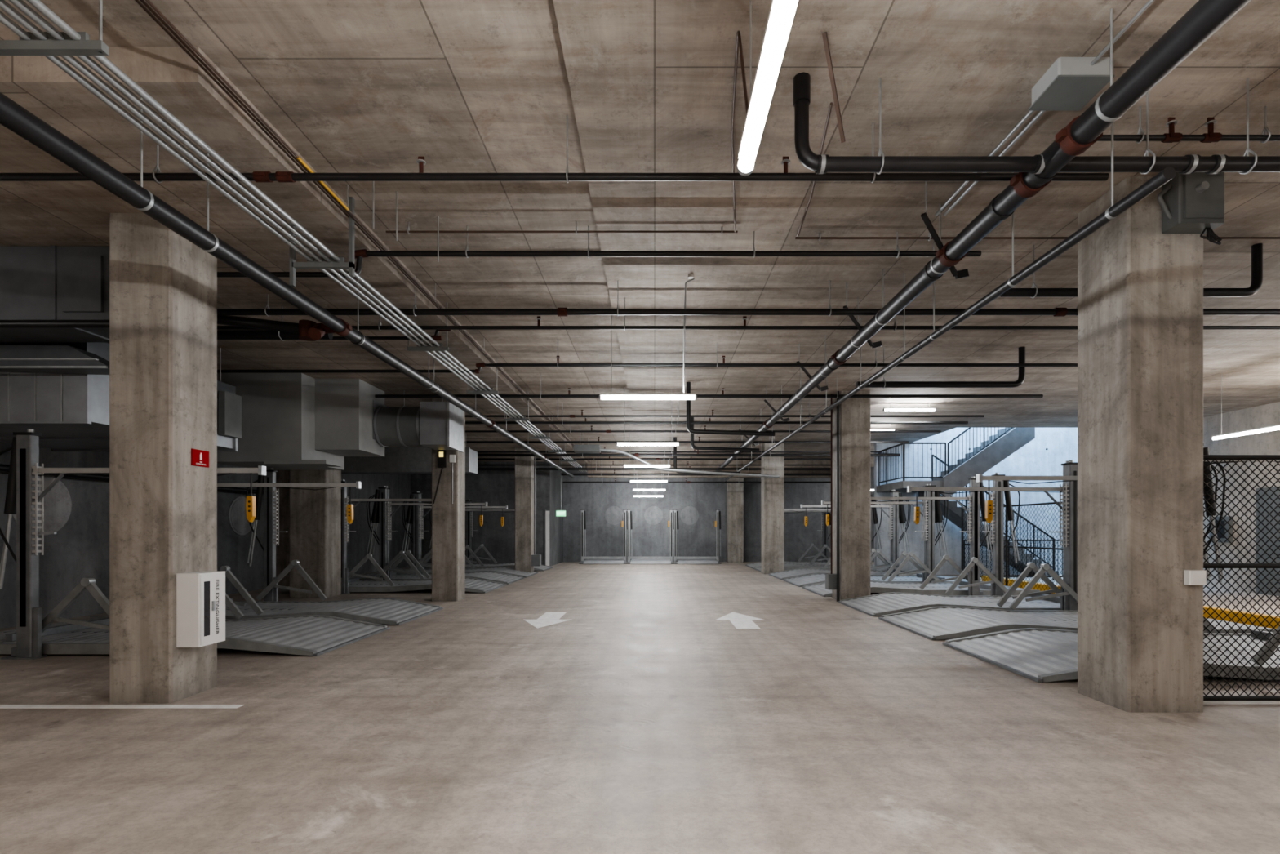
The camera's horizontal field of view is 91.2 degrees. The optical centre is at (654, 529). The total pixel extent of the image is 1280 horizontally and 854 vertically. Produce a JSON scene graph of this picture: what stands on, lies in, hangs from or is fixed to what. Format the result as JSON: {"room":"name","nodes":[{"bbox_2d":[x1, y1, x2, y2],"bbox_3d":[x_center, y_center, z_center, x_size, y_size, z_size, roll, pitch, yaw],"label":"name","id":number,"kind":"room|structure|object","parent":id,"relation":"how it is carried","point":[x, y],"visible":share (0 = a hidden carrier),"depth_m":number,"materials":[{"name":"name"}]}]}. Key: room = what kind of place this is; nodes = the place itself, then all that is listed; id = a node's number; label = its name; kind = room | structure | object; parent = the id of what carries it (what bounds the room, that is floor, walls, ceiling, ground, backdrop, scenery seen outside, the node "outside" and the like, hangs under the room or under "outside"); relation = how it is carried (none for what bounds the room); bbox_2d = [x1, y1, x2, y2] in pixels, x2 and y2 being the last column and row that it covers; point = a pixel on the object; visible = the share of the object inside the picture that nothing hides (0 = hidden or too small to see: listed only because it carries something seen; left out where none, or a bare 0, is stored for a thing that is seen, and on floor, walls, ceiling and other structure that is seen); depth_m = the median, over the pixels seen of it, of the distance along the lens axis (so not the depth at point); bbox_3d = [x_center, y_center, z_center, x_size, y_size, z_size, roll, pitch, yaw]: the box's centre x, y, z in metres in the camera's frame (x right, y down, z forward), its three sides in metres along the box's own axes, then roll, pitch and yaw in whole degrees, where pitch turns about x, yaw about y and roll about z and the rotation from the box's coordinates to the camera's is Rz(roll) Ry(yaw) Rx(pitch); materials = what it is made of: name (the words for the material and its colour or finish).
{"room":"underground parking garage","nodes":[
{"label":"underground parking garage","id":0,"kind":"room"},
{"bbox_2d":[0,441,410,628],"bbox_3d":[-9.350,-0.675,10.500,0.300,4.150,33.600,0,0,0],"label":"wall","id":1,"kind":"structure","parent":0,"point":[78,550],"depth_m":10.36,"materials":[{"name":"concrete"}]},
{"bbox_2d":[12,475,71,535],"bbox_3d":[-9.189,-0.380,9.400,0.022,0.940,0.940,0,0,0],"label":"circle","id":2,"kind":"object","parent":1,"relation":"attached to","point":[57,501],"depth_m":9.59,"materials":[{"name":"paint"}]},
{"bbox_2d":[0,463,277,494],"bbox_3d":[-9.075,-0.835,10.950,0.250,0.130,7.900,0,0,0],"label":"pipe","id":3,"kind":"object","parent":1,"relation":"attached to","point":[5,468],"visible":0.22,"depth_m":10.10,"materials":[{"name":"metal"}]},
{"bbox_2d":[228,496,253,535],"bbox_3d":[-9.189,-0.300,13.950,0.022,0.860,0.860,0,0,0],"label":"circle","id":4,"kind":"object","parent":1,"relation":"attached to","point":[239,523],"depth_m":13.85,"materials":[{"name":"paint"}]},
{"bbox_2d":[410,462,563,565],"bbox_3d":[-6.575,-0.575,25.300,5.250,3.950,3.400,0,0,0],"label":"wall","id":5,"kind":"structure","parent":0,"point":[495,487],"depth_m":23.60,"materials":[{"name":"concrete"}]},
{"bbox_2d":[0,0,1279,477],"bbox_3d":[2.000,-2.575,10.500,23.000,1.050,33.600,0,0,0],"label":"ceiling","id":6,"kind":"structure","parent":0,"point":[348,86],"depth_m":4.75,"materials":[{"name":"concrete"}]},
{"bbox_2d":[0,245,109,342],"bbox_3d":[-6.925,-2.167,5.918,4.450,0.765,0.805,0,0,0],"label":"air duct","id":7,"kind":"object","parent":6,"relation":"hanging from","point":[52,293],"visible":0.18,"depth_m":5.63,"materials":[{"name":"metal"}]},
{"bbox_2d":[0,342,241,451],"bbox_3d":[-7.275,-1.835,7.643,3.650,1.430,2.725,0,0,0],"label":"air duct","id":8,"kind":"object","parent":6,"relation":"hanging from","point":[60,391],"visible":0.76,"depth_m":6.62,"materials":[{"name":"metal"}]},
{"bbox_2d":[217,306,333,341],"bbox_3d":[-5.600,-2.350,7.150,3.800,0.399,0.143,0,0,0],"label":"drain pipe","id":9,"kind":"object","parent":6,"relation":"hanging from","point":[221,334],"visible":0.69,"depth_m":7.10,"materials":[{"name":"metal"}]},
{"bbox_2d":[0,92,574,478],"bbox_3d":[-3.030,-2.313,11.850,0.186,0.873,22.700,0,0,0],"label":"pipe","id":10,"kind":"object","parent":6,"relation":"hanging from","point":[13,116],"visible":0.91,"depth_m":4.02,"materials":[{"name":"metal"}]},
{"bbox_2d":[217,314,334,341],"bbox_3d":[-3.854,-1.976,6.067,1.515,0.347,0.216,0,0,6],"label":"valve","id":11,"kind":"object","parent":10,"relation":"attached to","point":[307,330],"visible":0.86,"depth_m":6.03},
{"bbox_2d":[0,0,586,471],"bbox_3d":[-2.760,-2.385,11.500,0.520,0.730,25.000,0,0,0],"label":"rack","id":12,"kind":"object","parent":6,"relation":"hanging from","point":[51,43],"visible":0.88,"depth_m":3.72,"materials":[{"name":"metal"}]},
{"bbox_2d":[332,329,450,340],"bbox_3d":[-4.825,-2.345,7.500,4.750,0.170,0.060,0,0,0],"label":"pipe","id":13,"kind":"object","parent":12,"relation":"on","point":[436,337],"visible":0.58,"depth_m":7.48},
{"bbox_2d":[217,373,384,470],"bbox_3d":[-6.150,-1.804,10.850,2.300,1.489,1.500,0,0,0],"label":"air duct","id":14,"kind":"structure","parent":6,"relation":"attached to","point":[291,421],"depth_m":10.25,"materials":[{"name":"metal"}]},
{"bbox_2d":[134,0,590,462],"bbox_3d":[-2.370,-2.647,11.400,0.356,0.205,24.800,0,0,0],"label":"conduit pipe","id":15,"kind":"object","parent":6,"relation":"attached to","point":[322,185],"visible":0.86,"depth_m":4.19,"materials":[{"name":"orange metal"}]},
{"bbox_2d":[341,433,477,474],"bbox_3d":[-6.840,-2.015,16.575,4.120,1.070,0.850,0,0,0],"label":"air duct","id":16,"kind":"object","parent":6,"relation":"hanging from","point":[396,460],"visible":0.51,"depth_m":16.15,"materials":[{"name":"metal"}]},
{"bbox_2d":[373,390,463,452],"bbox_3d":[-4.810,-2.005,11.495,2.380,1.090,0.910,0,0,0],"label":"duct","id":17,"kind":"object","parent":6,"relation":"hanging from","point":[435,425],"visible":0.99,"depth_m":11.11,"materials":[{"name":"metal"}]},
{"bbox_2d":[0,115,1109,182],"bbox_3d":[-1.750,-2.526,4.160,9.500,0.447,0.086,0,0,0],"label":"pipe","id":18,"kind":"object","parent":6,"relation":"hanging from","point":[257,176],"visible":0.96,"depth_m":4.14,"materials":[{"name":"metal"}]},
{"bbox_2d":[386,221,737,234],"bbox_3d":[-0.830,-2.694,5.600,3.140,0.112,0.050,0,0,0],"label":"tube","id":19,"kind":"object","parent":6,"relation":"attached to","point":[408,231],"visible":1,"depth_m":5.59,"materials":[{"name":"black metal"}]},
{"bbox_2d":[217,226,981,278],"bbox_3d":[-0.825,-2.513,5.680,7.550,0.474,0.082,0,0,0],"label":"pipe","id":20,"kind":"object","parent":6,"relation":"hanging from","point":[359,255],"visible":0.91,"depth_m":5.66,"materials":[{"name":"metal"}]},
{"bbox_2d":[217,339,1077,373],"bbox_3d":[0.150,-2.503,9.070,14.700,0.493,0.080,0,0,0],"label":"pipe","id":21,"kind":"object","parent":6,"relation":"hanging from","point":[479,366],"visible":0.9,"depth_m":9.06,"materials":[{"name":"metal"}]},
{"bbox_2d":[599,379,697,399],"bbox_3d":[-0.085,-2.185,7.840,1.224,1.130,0.060,0,0,0],"label":"strip light","id":22,"kind":"object","parent":6,"relation":"hanging from","point":[604,396],"visible":0.89,"depth_m":7.82,"materials":[{"name":"white"}]},
{"bbox_2d":[616,389,679,445],"bbox_3d":[-0.130,-2.180,12.100,1.224,1.140,0.060,0,0,0],"label":"strip light","id":23,"kind":"object","parent":6,"relation":"hanging from","point":[619,443],"visible":1,"depth_m":12.07,"materials":[{"name":"white"}]},
{"bbox_2d":[477,464,831,470],"bbox_3d":[-0.100,-2.377,21.400,13.800,0.746,0.117,0,0,0],"label":"pipe","id":24,"kind":"object","parent":6,"relation":"hanging from","point":[596,468],"visible":0.73,"depth_m":21.37,"materials":[{"name":"metal"}]},
{"bbox_2d":[477,447,831,460],"bbox_3d":[-0.100,-2.513,20.700,13.800,0.474,0.108,0,0,0],"label":"pipe","id":25,"kind":"object","parent":6,"relation":"hanging from","point":[609,458],"visible":0.86,"depth_m":20.68,"materials":[{"name":"metal"}]},
{"bbox_2d":[573,444,779,477],"bbox_3d":[0.601,-1.860,17.300,5.602,0.880,0.600,0,0,0],"label":"conduit","id":26,"kind":"object","parent":6,"relation":"hanging from","point":[578,449],"visible":0.94,"depth_m":17.07,"materials":[{"name":"metal"}]},
{"bbox_2d":[477,437,881,453],"bbox_3d":[-0.100,-2.516,18.800,13.800,0.467,0.080,0,0,0],"label":"pipe","id":27,"kind":"object","parent":6,"relation":"hanging from","point":[671,451],"visible":0.57,"depth_m":18.79,"materials":[{"name":"metal"}]},
{"bbox_2d":[466,426,908,443],"bbox_3d":[-0.100,-2.523,16.800,13.800,0.454,0.092,0,0,0],"label":"pipe","id":28,"kind":"object","parent":6,"relation":"hanging from","point":[580,441],"visible":0.81,"depth_m":16.78,"materials":[{"name":"metal"}]},
{"bbox_2d":[477,449,900,457],"bbox_3d":[-0.100,-2.381,17.400,13.800,0.739,0.144,0,0,0],"label":"pipe","id":29,"kind":"object","parent":6,"relation":"hanging from","point":[637,455],"visible":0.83,"depth_m":17.36,"materials":[{"name":"metal"}]},
{"bbox_2d":[561,457,831,475],"bbox_3d":[1.650,-2.373,23.350,10.300,0.754,0.113,0,0,0],"label":"pipe","id":30,"kind":"object","parent":6,"relation":"hanging from","point":[601,473],"visible":0.61,"depth_m":23.32,"materials":[{"name":"metal"}]},
{"bbox_2d":[563,478,831,483],"bbox_3d":[1.650,-2.253,23.900,10.300,0.994,0.108,0,0,0],"label":"pipe","id":31,"kind":"object","parent":6,"relation":"hanging from","point":[615,482],"visible":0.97,"depth_m":23.89,"materials":[{"name":"metal"}]},
{"bbox_2d":[465,425,941,432],"bbox_3d":[-0.100,-2.521,14.900,13.800,0.457,0.086,0,0,0],"label":"pipe","id":32,"kind":"object","parent":6,"relation":"hanging from","point":[591,427],"visible":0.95,"depth_m":14.88,"materials":[{"name":"metal"}]},
{"bbox_2d":[374,372,1043,398],"bbox_3d":[0.950,-2.523,11.000,11.700,0.454,0.092,0,0,0],"label":"pipe","id":33,"kind":"object","parent":6,"relation":"hanging from","point":[540,395],"visible":0.72,"depth_m":10.98,"materials":[{"name":"metal"}]},
{"bbox_2d":[465,402,968,424],"bbox_3d":[-0.100,-2.513,13.620,13.800,0.474,0.092,0,0,0],"label":"pipe","id":34,"kind":"object","parent":6,"relation":"hanging from","point":[562,422],"visible":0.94,"depth_m":13.60,"materials":[{"name":"metal"}]},
{"bbox_2d":[465,397,984,417],"bbox_3d":[0.100,-2.527,12.950,13.400,0.445,0.079,0,0,0],"label":"pipe","id":35,"kind":"object","parent":6,"relation":"hanging from","point":[557,415],"visible":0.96,"depth_m":12.94,"materials":[{"name":"metal"}]},
{"bbox_2d":[690,417,759,451],"bbox_3d":[1.681,-2.280,15.000,1.640,0.839,0.080,0,0,0],"label":"drain pipe","id":36,"kind":"object","parent":6,"relation":"hanging from","point":[713,448],"visible":0.81,"depth_m":14.97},
{"bbox_2d":[686,382,774,435],"bbox_3d":[1.391,-2.205,11.500,1.620,0.989,0.080,0,0,0],"label":"drain pipe","id":37,"kind":"object","parent":6,"relation":"hanging from","point":[690,429],"visible":1,"depth_m":11.46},
{"bbox_2d":[731,30,755,231],"bbox_3d":[0.550,-2.162,4.200,0.075,1.049,2.821,0,0,6],"label":"conduit","id":38,"kind":"object","parent":6,"relation":"attached to","point":[738,42],"visible":0.92,"depth_m":3.62,"materials":[{"name":"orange metal"}]},
{"bbox_2d":[217,275,1279,316],"bbox_3d":[0.000,-2.531,6.800,15.000,0.438,0.122,0,0,0],"label":"pipe","id":39,"kind":"object","parent":6,"relation":"hanging from","point":[560,312],"visible":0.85,"depth_m":6.78,"materials":[{"name":"metal"}]},
{"bbox_2d":[217,297,1279,330],"bbox_3d":[0.000,-2.507,7.300,15.000,0.385,0.076,0,0,0],"label":"pipe","id":40,"kind":"object","parent":6,"relation":"hanging from","point":[380,326],"visible":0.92,"depth_m":7.29,"materials":[{"name":"metal"}]},
{"bbox_2d":[737,0,798,176],"bbox_3d":[0.400,-2.131,2.130,0.074,1.137,1.284,0,0,0],"label":"strip light","id":41,"kind":"object","parent":6,"relation":"hanging from","point":[781,14],"visible":1,"depth_m":2.21,"materials":[{"name":"white"}]},
{"bbox_2d":[855,346,1025,388],"bbox_3d":[4.247,-2.396,9.300,2.494,0.609,0.123,0,0,0],"label":"drain pipe","id":42,"kind":"object","parent":6,"relation":"hanging from","point":[1021,377],"visible":0.97,"depth_m":9.26,"materials":[{"name":"metal"}]},
{"bbox_2d":[920,181,968,279],"bbox_3d":[2.337,-2.391,5.055,0.709,0.619,0.064,0,0,-38],"label":"brace","id":43,"kind":"object","parent":6,"relation":"attached to","point":[964,273],"visible":0.78,"depth_m":4.96,"materials":[{"name":"metal"}]},
{"bbox_2d":[724,58,1175,481],"bbox_3d":[2.630,-2.243,13.350,0.067,0.914,20.300,0,0,0],"label":"pipe","id":44,"kind":"object","parent":6,"relation":"hanging from","point":[1168,173],"visible":0.94,"depth_m":4.41,"materials":[{"name":"metal"}]},
{"bbox_2d":[715,0,1251,471],"bbox_3d":[2.370,-2.406,10.900,0.225,0.588,25.800,0,0,0],"label":"pipe","id":45,"kind":"object","parent":6,"relation":"hanging from","point":[1204,18],"visible":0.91,"depth_m":3.54,"materials":[{"name":"metal"}]},
{"bbox_2d":[793,31,1279,174],"bbox_3d":[4.166,-2.416,3.599,6.669,0.573,0.420,0,0,0],"label":"drain pipe","id":46,"kind":"object","parent":6,"relation":"hanging from","point":[820,163],"visible":0.98,"depth_m":3.71,"materials":[{"name":"metal"}]},
{"bbox_2d":[795,231,1279,240],"bbox_3d":[4.140,-2.670,5.700,5.720,0.084,0.052,0,0,0],"label":"tube","id":47,"kind":"object","parent":6,"relation":"attached to","point":[929,237],"visible":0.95,"depth_m":5.69,"materials":[{"name":"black metal"}]},
{"bbox_2d":[934,0,1154,216],"bbox_3d":[2.460,-2.640,2.400,0.320,0.120,5.800,0,0,0],"label":"junction box","id":48,"kind":"object","parent":6,"relation":"attached to","point":[1069,83],"depth_m":3.67,"materials":[{"name":"metal"}]},
{"bbox_2d":[1000,243,1262,297],"bbox_3d":[4.529,-2.448,5.950,2.459,0.504,0.113,0,0,0],"label":"drain pipe","id":49,"kind":"object","parent":6,"relation":"hanging from","point":[1256,249],"visible":0.66,"depth_m":5.92,"materials":[{"name":"metal"}]},
{"bbox_2d":[1097,106,1279,143],"bbox_3d":[5.150,-2.584,4.000,4.700,0.231,0.068,0,0,0],"label":"pipe","id":50,"kind":"object","parent":6,"relation":"hanging from","point":[1170,137],"visible":0.99,"depth_m":3.99,"materials":[{"name":"metal"}]},
{"bbox_2d":[1210,373,1279,440],"bbox_3d":[9.850,-2.135,10.375,0.060,1.130,1.374,0,0,0],"label":"strip light","id":51,"kind":"object","parent":6,"relation":"hanging from","point":[1277,427],"visible":1,"depth_m":10.49,"materials":[{"name":"white"}]},
{"bbox_2d":[0,561,1279,853],"bbox_3d":[2.000,1.548,10.500,23.000,0.304,33.600,0,0,0],"label":"floor","id":52,"kind":"structure","parent":0,"point":[643,721],"depth_m":4.07,"materials":[{"name":"concrete"}]},
{"bbox_2d":[0,704,244,708],"bbox_3d":[-5.935,1.398,4.945,5.330,0.004,0.090,0,0,0],"label":"parking line","id":53,"kind":"object","parent":52,"relation":"on","point":[2,706],"visible":1,"depth_m":4.93,"materials":[{"name":"white paint"}]},
{"bbox_2d":[109,213,217,702],"bbox_3d":[-4.155,-0.575,5.325,0.510,3.950,0.550,0,0,0],"label":"concrete column","id":54,"kind":"structure","parent":52,"relation":"on","point":[163,286],"depth_m":5.05,"materials":[{"name":"concrete"}]},
{"bbox_2d":[191,448,208,467],"bbox_3d":[-3.893,-0.610,5.370,0.011,0.140,0.200,0,0,0],"label":"fire extinguisher sign","id":55,"kind":"object","parent":54,"relation":"attached to","point":[198,457],"visible":1,"depth_m":5.36,"materials":[{"name":"red plastic"}]},
{"bbox_2d":[176,570,225,647],"bbox_3d":[-3.795,0.660,5.260,0.209,0.600,0.320,0,0,0],"label":"fire extinguisher cabinet","id":56,"kind":"object","parent":54,"relation":"attached to","point":[200,595],"visible":1,"depth_m":5.12,"materials":[{"name":"white metal"}]},
{"bbox_2d":[0,428,390,659],"bbox_3d":[-5.970,0.155,7.850,4.500,2.490,2.220,0,0,0],"label":"lift","id":57,"kind":"object","parent":52,"relation":"on","point":[314,635],"visible":0.56,"depth_m":6.90,"materials":[{"name":"metal"}]},
{"bbox_2d":[89,467,443,625],"bbox_3d":[-5.970,0.155,10.070,4.500,2.490,2.220,0,0,0],"label":"lift","id":58,"kind":"object","parent":52,"relation":"on","point":[385,611],"visible":0.56,"depth_m":10.44,"materials":[{"name":"metal"}]},
{"bbox_2d":[275,470,289,586],"bbox_3d":[-8.895,-0.575,15.300,0.590,3.950,0.600,0,0,0],"label":"concrete column","id":59,"kind":"structure","parent":52,"relation":"on","point":[282,550],"depth_m":15.00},
{"bbox_2d":[289,470,341,597],"bbox_3d":[-7.125,-0.575,13.175,0.750,3.950,0.650,0,0,0],"label":"concrete column","id":60,"kind":"structure","parent":52,"relation":"on","point":[315,515],"depth_m":12.85,"materials":[{"name":"concrete"}]},
{"bbox_2d":[280,479,506,594],"bbox_3d":[-5.970,0.155,14.700,4.500,2.490,2.220,0,0,0],"label":"lift","id":61,"kind":"object","parent":52,"relation":"on","point":[383,584],"visible":0.66,"depth_m":14.25,"materials":[{"name":"metal"}]},
{"bbox_2d":[348,486,524,584],"bbox_3d":[-5.970,0.155,16.900,4.500,2.490,2.220,0,0,0],"label":"lift","id":62,"kind":"object","parent":52,"relation":"on","point":[507,579],"visible":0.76,"depth_m":16.76,"materials":[{"name":"metal"}]},
{"bbox_2d":[431,398,465,601],"bbox_3d":[-4.095,-0.575,12.450,0.510,3.950,0.500,0,0,0],"label":"concrete column","id":63,"kind":"structure","parent":52,"relation":"on","point":[448,518],"depth_m":12.20,"materials":[{"name":"concrete"}]},
{"bbox_2d":[432,449,455,503],"bbox_3d":[-4.095,-1.024,12.155,0.430,1.052,0.089,0,0,0],"label":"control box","id":64,"kind":"object","parent":63,"relation":"attached to","point":[442,454],"visible":0.97,"depth_m":12.15,"materials":[{"name":"black plastic"}]},
{"bbox_2d":[370,491,538,577],"bbox_3d":[-5.970,0.155,19.100,4.500,2.490,2.220,0,0,0],"label":"lift","id":65,"kind":"object","parent":52,"relation":"on","point":[505,570],"visible":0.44,"depth_m":18.15,"materials":[{"name":"metal"}]},
{"bbox_2d":[409,499,552,570],"bbox_3d":[-5.970,0.155,21.950,4.500,2.490,2.220,0,0,0],"label":"lift","id":66,"kind":"object","parent":52,"relation":"on","point":[470,554],"visible":0.36,"depth_m":22.73,"materials":[{"name":"metal"}]},
{"bbox_2d":[515,447,533,573],"bbox_3d":[-4.115,-0.575,19.800,0.510,3.950,0.500,0,0,0],"label":"concrete column","id":67,"kind":"structure","parent":52,"relation":"on","point":[524,465],"depth_m":19.55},
{"bbox_2d":[578,509,627,564],"bbox_3d":[-2.083,0.285,25.967,2.015,2.230,1.742,0,0,0],"label":"lift","id":68,"kind":"object","parent":52,"relation":"on","point":[622,560],"visible":0.98,"depth_m":25.60,"materials":[{"name":"metal"}]},
{"bbox_2d":[626,509,674,564],"bbox_3d":[-0.182,0.285,25.967,2.015,2.230,1.742,0,0,0],"label":"lift","id":69,"kind":"object","parent":52,"relation":"on","point":[668,560],"visible":0.99,"depth_m":25.60,"materials":[{"name":"metal"}]},
{"bbox_2d":[673,509,721,564],"bbox_3d":[1.718,0.285,25.967,2.015,2.230,1.742,0,0,0],"label":"lift","id":70,"kind":"object","parent":52,"relation":"on","point":[715,560],"visible":0.98,"depth_m":25.60,"materials":[{"name":"metal"}]},
{"bbox_2d":[726,477,743,562],"bbox_3d":[3.425,-0.650,26.695,0.650,4.100,0.590,0,0,0],"label":"concrete column","id":71,"kind":"structure","parent":52,"relation":"on","point":[735,491],"depth_m":26.40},
{"bbox_2d":[760,443,784,573],"bbox_3d":[3.735,-0.650,19.850,0.630,4.100,0.600,0,0,0],"label":"concrete column","id":72,"kind":"structure","parent":52,"relation":"on","point":[772,489],"depth_m":19.55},
{"bbox_2d":[745,501,873,568],"bbox_3d":[5.750,0.155,23.250,4.500,2.490,2.220,0,0,0],"label":"lift","id":73,"kind":"object","parent":52,"relation":"on","point":[824,554],"visible":0.3,"depth_m":24.12,"materials":[{"name":"metal"}]},
{"bbox_2d":[752,508,874,571],"bbox_3d":[5.750,0.155,21.350,4.500,2.490,2.220,0,0,0],"label":"lift","id":74,"kind":"object","parent":52,"relation":"on","point":[787,566],"visible":0.14,"depth_m":20.84,"materials":[{"name":"metal"}]},
{"bbox_2d":[831,391,870,599],"bbox_3d":[3.915,-0.650,12.500,0.590,4.100,0.600,0,0,0],"label":"concrete column","id":75,"kind":"structure","parent":52,"relation":"on","point":[855,412],"depth_m":12.20,"materials":[{"name":"concrete"}]},
{"bbox_2d":[825,391,839,601],"bbox_3d":[3.510,-0.640,12.315,0.219,4.080,0.370,0,0,0],"label":"pipe","id":76,"kind":"object","parent":75,"relation":"attached to","point":[832,580],"visible":0.88,"depth_m":12.14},
{"bbox_2d":[768,489,942,579],"bbox_3d":[5.750,0.155,18.320,4.500,2.490,2.220,0,0,0],"label":"lift","id":77,"kind":"object","parent":52,"relation":"on","point":[783,575],"visible":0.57,"depth_m":17.85,"materials":[{"name":"metal"}]},
{"bbox_2d":[782,484,984,586],"bbox_3d":[5.750,0.155,16.150,4.500,2.490,2.220,0,0,0],"label":"lift","id":78,"kind":"object","parent":52,"relation":"on","point":[813,579],"visible":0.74,"depth_m":16.36,"materials":[{"name":"metal"}]},
{"bbox_2d":[801,476,1039,596],"bbox_3d":[5.750,0.155,13.950,4.500,2.490,2.220,0,0,0],"label":"lift","id":79,"kind":"object","parent":52,"relation":"on","point":[932,584],"visible":0.78,"depth_m":13.04,"materials":[{"name":"metal"}]},
{"bbox_2d":[838,460,1068,616],"bbox_3d":[5.750,0.155,11.000,4.500,2.490,2.220,0,0,0],"label":"lift","id":80,"kind":"object","parent":52,"relation":"on","point":[883,603],"visible":0.72,"depth_m":11.01,"materials":[{"name":"metal"}]},
{"bbox_2d":[876,427,1058,576],"bbox_3d":[9.400,-0.885,18.399,5.000,4.570,2.199,0,0,0],"label":"stairs","id":81,"kind":"structure","parent":52,"relation":"on","point":[1014,439],"depth_m":17.30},
{"bbox_2d":[878,443,903,485],"bbox_3d":[6.950,-1.885,18.450,0.040,1.070,1.940,0,0,0],"label":"stair railing","id":82,"kind":"object","parent":81,"relation":"on","point":[900,444],"visible":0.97,"depth_m":18.63,"materials":[{"name":"black metal"}]},
{"bbox_2d":[903,442,946,480],"bbox_3d":[7.525,-1.885,17.450,1.185,1.070,0.040,0,0,0],"label":"stair railing","id":83,"kind":"object","parent":81,"relation":"on","point":[908,443],"visible":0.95,"depth_m":17.44,"materials":[{"name":"black metal"}]},
{"bbox_2d":[947,427,1012,473],"bbox_3d":[9.300,-2.733,17.500,2.235,2.566,0.040,0,0,0],"label":"stair railing","id":84,"kind":"object","parent":81,"relation":"on","point":[966,429],"visible":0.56,"depth_m":17.49,"materials":[{"name":"black metal"}]},
{"bbox_2d":[931,454,1055,571],"bbox_3d":[10.000,-0.483,18.500,3.635,3.466,0.040,0,0,0],"label":"stair railing","id":85,"kind":"object","parent":81,"relation":"on","point":[934,455],"visible":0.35,"depth_m":18.49,"materials":[{"name":"black metal"}]},
{"bbox_2d":[961,501,1062,594],"bbox_3d":[8.350,0.410,13.800,0.053,1.980,6.456,0,0,0],"label":"fence","id":86,"kind":"object","parent":52,"relation":"on","point":[1006,522],"visible":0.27,"depth_m":14.29,"materials":[{"name":"black metal"}]},
{"bbox_2d":[963,539,1062,580],"bbox_3d":[10.700,0.840,17.200,4.435,1.120,0.040,0,0,0],"label":"guard railing","id":87,"kind":"object","parent":52,"relation":"on","point":[1009,576],"visible":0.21,"depth_m":17.19,"materials":[{"name":"black metal"}]},
{"bbox_2d":[878,460,1276,639],"bbox_3d":[5.750,0.155,8.850,4.500,2.490,2.220,0,0,0],"label":"lift","id":88,"kind":"object","parent":52,"relation":"on","point":[944,622],"visible":0.49,"depth_m":9.09,"materials":[{"name":"metal"}]},
{"bbox_2d":[942,443,1279,682],"bbox_3d":[5.750,0.155,6.670,4.500,2.490,2.220,0,0,0],"label":"lift","id":89,"kind":"object","parent":52,"relation":"on","point":[1037,655],"visible":0.3,"depth_m":6.66,"materials":[{"name":"metal"}]},
{"bbox_2d":[982,575,1279,628],"bbox_3d":[8.690,1.310,12.250,0.180,0.180,8.500,0,0,0],"label":"curb","id":90,"kind":"object","parent":52,"relation":"on","point":[1210,611],"visible":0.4,"depth_m":9.38,"materials":[{"name":"paint"}]},
{"bbox_2d":[1077,176,1203,712],"bbox_3d":[3.915,-0.650,5.085,0.590,4.100,0.590,0,0,0],"label":"concrete column","id":91,"kind":"structure","parent":52,"relation":"on","point":[1140,286],"depth_m":4.79,"materials":[{"name":"concrete"}]},
{"bbox_2d":[1157,172,1224,244],"bbox_3d":[3.993,-2.403,4.669,0.437,0.574,0.238,0,0,0],"label":"electrical box","id":92,"kind":"object","parent":91,"relation":"attached to","point":[1194,202],"visible":0.97,"depth_m":4.62,"materials":[{"name":"metal"}]},
{"bbox_2d":[1183,569,1206,585],"bbox_3d":[4.105,0.365,4.757,0.130,0.110,0.064,0,0,0],"label":"outlet box","id":93,"kind":"object","parent":91,"relation":"attached to","point":[1191,577],"visible":1,"depth_m":4.73,"materials":[{"name":"white plastic"}]},
{"bbox_2d":[1203,454,1279,700],"bbox_3d":[5.460,0.395,5.050,2.453,2.010,0.056,0,0,0],"label":"fence","id":94,"kind":"object","parent":52,"relation":"on","point":[1206,457],"visible":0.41,"depth_m":5.04,"materials":[{"name":"black metal"}]},
{"bbox_2d":[563,466,874,561],"bbox_3d":[2.000,-0.675,27.150,22.400,4.150,0.300,0,0,0],"label":"wall","id":95,"kind":"structure","parent":0,"point":[602,538],"depth_m":27.00,"materials":[{"name":"concrete"}]},
{"bbox_2d":[644,506,662,524],"bbox_3d":[-0.050,-0.600,26.989,0.800,0.800,0.022,0,0,0],"label":"circle","id":96,"kind":"object","parent":95,"relation":"attached to","point":[653,515],"depth_m":26.98,"materials":[{"name":"paint"}]},
{"bbox_2d":[680,506,698,524],"bbox_3d":[1.500,-0.600,26.989,0.800,0.800,0.022,0,0,0],"label":"circle","id":97,"kind":"object","parent":95,"relation":"attached to","point":[689,515],"depth_m":26.98,"materials":[{"name":"paint"}]},
{"bbox_2d":[874,427,1077,574],"bbox_3d":[10.050,-2.350,19.595,6.300,7.500,0.210,0,0,0],"label":"wall","id":98,"kind":"structure","parent":0,"point":[1051,447],"depth_m":19.50,"materials":[{"name":"paint"}]},
{"bbox_2d":[1203,401,1279,592],"bbox_3d":[13.350,-2.350,10.500,0.300,7.500,33.600,0,0,0],"label":"wall","id":99,"kind":"structure","parent":0,"point":[1268,442],"depth_m":14.10,"materials":[{"name":"beige concrete"}]},
{"bbox_2d":[1208,515,1232,542],"bbox_3d":[13.145,0.000,14.550,0.109,0.600,0.500,0,0,0],"label":"box","id":100,"kind":"object","parent":99,"relation":"attached to","point":[1227,535],"visible":0.54,"depth_m":14.39,"materials":[{"name":"black metal"}]},
{"bbox_2d":[1256,486,1279,595],"bbox_3d":[13.159,0.250,12.950,0.079,2.300,1.500,0,0,0],"label":"door","id":101,"kind":"structure","parent":99,"relation":"in","point":[1260,492],"depth_m":13.40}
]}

